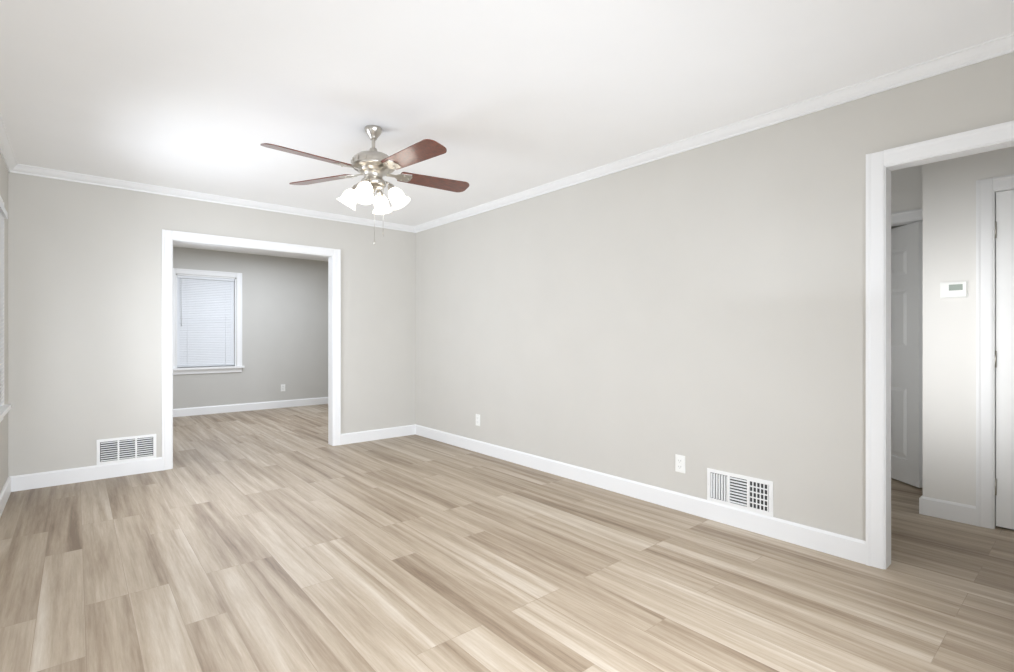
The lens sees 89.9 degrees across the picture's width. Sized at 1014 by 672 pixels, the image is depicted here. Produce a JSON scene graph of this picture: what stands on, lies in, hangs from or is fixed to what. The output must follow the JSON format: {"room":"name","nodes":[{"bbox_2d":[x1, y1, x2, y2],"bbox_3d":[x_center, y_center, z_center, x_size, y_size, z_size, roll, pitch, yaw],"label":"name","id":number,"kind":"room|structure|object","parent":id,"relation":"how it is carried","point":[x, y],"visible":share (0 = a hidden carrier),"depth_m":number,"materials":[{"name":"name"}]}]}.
{"room":"empty living room","nodes":[
{"label":"empty living room","id":0,"kind":"room"},
{"bbox_2d":[0,153,7,492],"bbox_3d":[-1.773,-0.060,1.407,0.120,2.440,6.120,0,0,-40],"label":"wall","id":1,"kind":"structure","parent":0,"point":[4,421],"depth_m":3.62,"materials":[{"name":"paint"}]},
{"bbox_2d":[0,196,10,421],"bbox_3d":[-2.970,-0.169,2.948,0.050,1.443,1.230,0,0,-40],"label":"window","id":2,"kind":"structure","parent":1,"relation":"in","point":[5,409],"depth_m":3.34,"materials":[{"name":"paint"}]},
{"bbox_2d":[0,200,7,404],"bbox_3d":[-2.974,-0.186,2.946,0.038,1.249,1.020,0,0,-40],"label":"window blinds","id":3,"kind":"object","parent":2,"relation":"attached to","point":[3,214],"visible":0.98,"depth_m":3.25,"materials":[{"name":"white plastic"}]},
{"bbox_2d":[0,476,15,516],"bbox_3d":[-1.760,1.103,1.496,0.015,0.115,6.000,0,0,-40],"label":"baseboard","id":4,"kind":"structure","parent":1,"relation":"attached to","point":[10,485],"depth_m":3.58,"materials":[{"name":"paint"}]},
{"bbox_2d":[0,114,19,172],"bbox_3d":[-1.746,-1.250,1.508,0.051,0.061,6.000,0,0,-40],"label":"crown molding","id":5,"kind":"structure","parent":1,"relation":"attached to","point":[6,150],"depth_m":3.44,"materials":[{"name":"paint"}]},
{"bbox_2d":[8,172,415,476],"bbox_3d":[-1.689,-0.060,5.572,5.640,2.440,0.120,0,0,-40],"label":"wall","id":6,"kind":"structure","parent":0,"point":[84,317],"depth_m":4.20,"materials":[{"name":"paint"}]},
{"bbox_2d":[16,457,161,490],"bbox_3d":[-3.330,1.103,4.090,0.920,0.115,0.015,0,0,-40],"label":"baseboard","id":7,"kind":"structure","parent":6,"relation":"attached to","point":[96,472],"depth_m":4.06,"materials":[{"name":"paint"}]},
{"bbox_2d":[97,434,155,464],"bbox_3d":[-3.163,0.943,4.233,0.400,0.205,0.011,0,0,-40],"label":"air vent","id":8,"kind":"object","parent":6,"relation":"in","point":[123,449],"visible":1,"depth_m":4.23,"materials":[{"name":"metal"}]},
{"bbox_2d":[18,164,411,231],"bbox_3d":[-2.377,-1.250,4.875,3.330,0.061,0.051,0,0,-40],"label":"crown molding","id":9,"kind":"structure","parent":6,"relation":"attached to","point":[24,169],"depth_m":4.52,"materials":[{"name":"paint"}]},
{"bbox_2d":[162,229,340,470],"bbox_3d":[-2.421,0.120,4.950,1.580,2.080,0.156,0,0,-40],"label":"door frame","id":10,"kind":"structure","parent":6,"relation":"attached to","point":[168,236],"depth_m":4.81,"materials":[{"name":"paint"}]},
{"bbox_2d":[341,424,415,444],"bbox_3d":[-1.436,1.103,5.699,0.890,0.115,0.015,0,0,-40],"label":"baseboard","id":11,"kind":"structure","parent":6,"relation":"attached to","point":[369,435],"depth_m":5.68,"materials":[{"name":"paint"}]},
{"bbox_2d":[173,247,327,408],"bbox_3d":[-3.858,-0.060,8.125,5.640,2.440,0.120,0,0,-40],"label":"wall","id":12,"kind":"structure","parent":0,"point":[285,320],"depth_m":8.11,"materials":[{"name":"paint"}]},
{"bbox_2d":[173,268,244,374],"bbox_3d":[-4.479,-0.208,7.573,0.990,1.523,0.182,0,0,-40],"label":"window","id":13,"kind":"structure","parent":12,"relation":"in","point":[205,315],"depth_m":7.61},
{"bbox_2d":[177,275,234,366],"bbox_3d":[-4.472,-0.214,7.565,0.740,1.319,0.049,0,0,-40],"label":"blinds","id":14,"kind":"object","parent":13,"relation":"attached to","point":[211,326],"visible":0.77,"depth_m":7.55,"materials":[{"name":"white plastic"}]},
{"bbox_2d":[173,397,327,416],"bbox_3d":[-3.815,1.103,8.074,5.400,0.115,0.015,0,0,-40],"label":"baseboard","id":15,"kind":"structure","parent":12,"relation":"attached to","point":[180,412],"depth_m":7.87,"materials":[{"name":"paint"}]},
{"bbox_2d":[0,404,1013,671],"bbox_3d":[-0.507,1.190,4.759,6.390,0.060,9.590,0,0,-40],"label":"floor","id":16,"kind":"structure","parent":0,"point":[276,540],"depth_m":2.45,"materials":[{"name":"wood"}]},
{"bbox_2d":[0,0,1013,260],"bbox_3d":[-0.507,-1.330,4.759,6.390,0.100,9.590,0,0,-40],"label":"ceiling","id":17,"kind":"structure","parent":0,"point":[500,98],"depth_m":2.52,"materials":[{"name":"paint"}]},
{"bbox_2d":[260,125,468,244],"bbox_3d":[-0.809,-0.916,3.112,1.297,0.728,1.249,0,0,-40],"label":"ceiling fan","id":18,"kind":"object","parent":17,"relation":"hanging from","point":[373,165],"visible":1,"depth_m":3.07,"materials":[{"name":"silver metal"}]},
{"bbox_2d":[416,52,1013,540],"bbox_3d":[0.939,-0.060,3.710,0.095,2.440,6.120,0,0,-40],"label":"wall","id":19,"kind":"structure","parent":0,"point":[702,308],"depth_m":3.31,"materials":[{"name":"paint"}]},
{"bbox_2d":[476,414,479,425],"bbox_3d":[-0.293,0.840,5.079,0.008,0.114,0.070,0,0,-40],"label":"electrical outlet","id":20,"kind":"object","parent":19,"relation":"attached to","point":[477,419],"visible":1,"depth_m":5.07,"materials":[{"name":"white plastic"}]},
{"bbox_2d":[416,424,865,564],"bbox_3d":[0.371,1.103,4.295,0.015,0.115,4.495,0,0,-40],"label":"baseboard","id":21,"kind":"structure","parent":19,"relation":"attached to","point":[839,545],"depth_m":3.35,"materials":[{"name":"paint"}]},
{"bbox_2d":[675,454,684,472],"bbox_3d":[1.151,0.850,3.379,0.008,0.114,0.070,0,0,-40],"label":"electrical outlet","id":22,"kind":"object","parent":19,"relation":"attached to","point":[679,463],"visible":1,"depth_m":3.38,"materials":[{"name":"white plastic"}]},
{"bbox_2d":[412,33,1013,232],"bbox_3d":[0.844,-1.250,3.708,0.051,0.061,6.000,0,0,-40],"label":"crown molding","id":23,"kind":"structure","parent":19,"relation":"attached to","point":[987,50],"depth_m":2.87,"materials":[{"name":"paint"}]},
{"bbox_2d":[707,468,772,516],"bbox_3d":[1.403,0.943,3.082,0.011,0.205,0.400,0,0,-40],"label":"air vent","id":24,"kind":"object","parent":19,"relation":"in","point":[748,493],"visible":1,"depth_m":3.07,"materials":[{"name":"metal"}]},
{"bbox_2d":[866,120,1013,568],"bbox_3d":[2.257,0.120,2.158,0.131,2.080,1.205,0,0,-40],"label":"door frame","id":25,"kind":"structure","parent":19,"relation":"attached to","point":[880,216],"depth_m":2.56,"materials":[{"name":"paint"}]},
{"bbox_2d":[891,166,918,212],"bbox_3d":[2.945,-0.060,4.070,0.120,2.440,1.090,0,0,-40],"label":"wall","id":26,"kind":"structure","parent":0,"point":[904,182],"depth_m":3.87,"materials":[{"name":"paint"}]},
{"bbox_2d":[891,221,922,487],"bbox_3d":[3.130,0.141,4.205,0.035,2.015,0.724,0,0,0],"label":"door","id":27,"kind":"structure","parent":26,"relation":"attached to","point":[907,353],"depth_m":3.96,"materials":[{"name":"paint"}]},
{"bbox_2d":[919,146,1013,505],"bbox_3d":[3.238,-0.060,2.784,0.120,2.440,1.490,0,0,-40],"label":"wall","id":28,"kind":"structure","parent":0,"point":[942,194],"depth_m":3.20,"materials":[{"name":"paint"}]},
{"bbox_2d":[919,495,943,515],"bbox_3d":[2.927,1.103,3.517,0.625,0.115,0.030,0,0,-40],"label":"baseboard","id":29,"kind":"structure","parent":28,"relation":"attached to","point":[926,504],"depth_m":3.28,"materials":[{"name":"paint"}]},
{"bbox_2d":[940,281,967,297],"bbox_3d":[2.799,-0.290,3.185,0.029,0.100,0.132,0,0,-40],"label":"thermostat","id":30,"kind":"object","parent":28,"relation":"attached to","point":[954,289],"visible":1,"depth_m":3.17,"materials":[{"name":"white plastic"}]},
{"bbox_2d":[995,190,1013,529],"bbox_3d":[3.195,0.141,2.753,0.115,2.015,0.812,0,0,-40],"label":"door","id":31,"kind":"structure","parent":28,"relation":"in","point":[1004,361],"depth_m":3.04,"materials":[{"name":"paint"}]}
]}

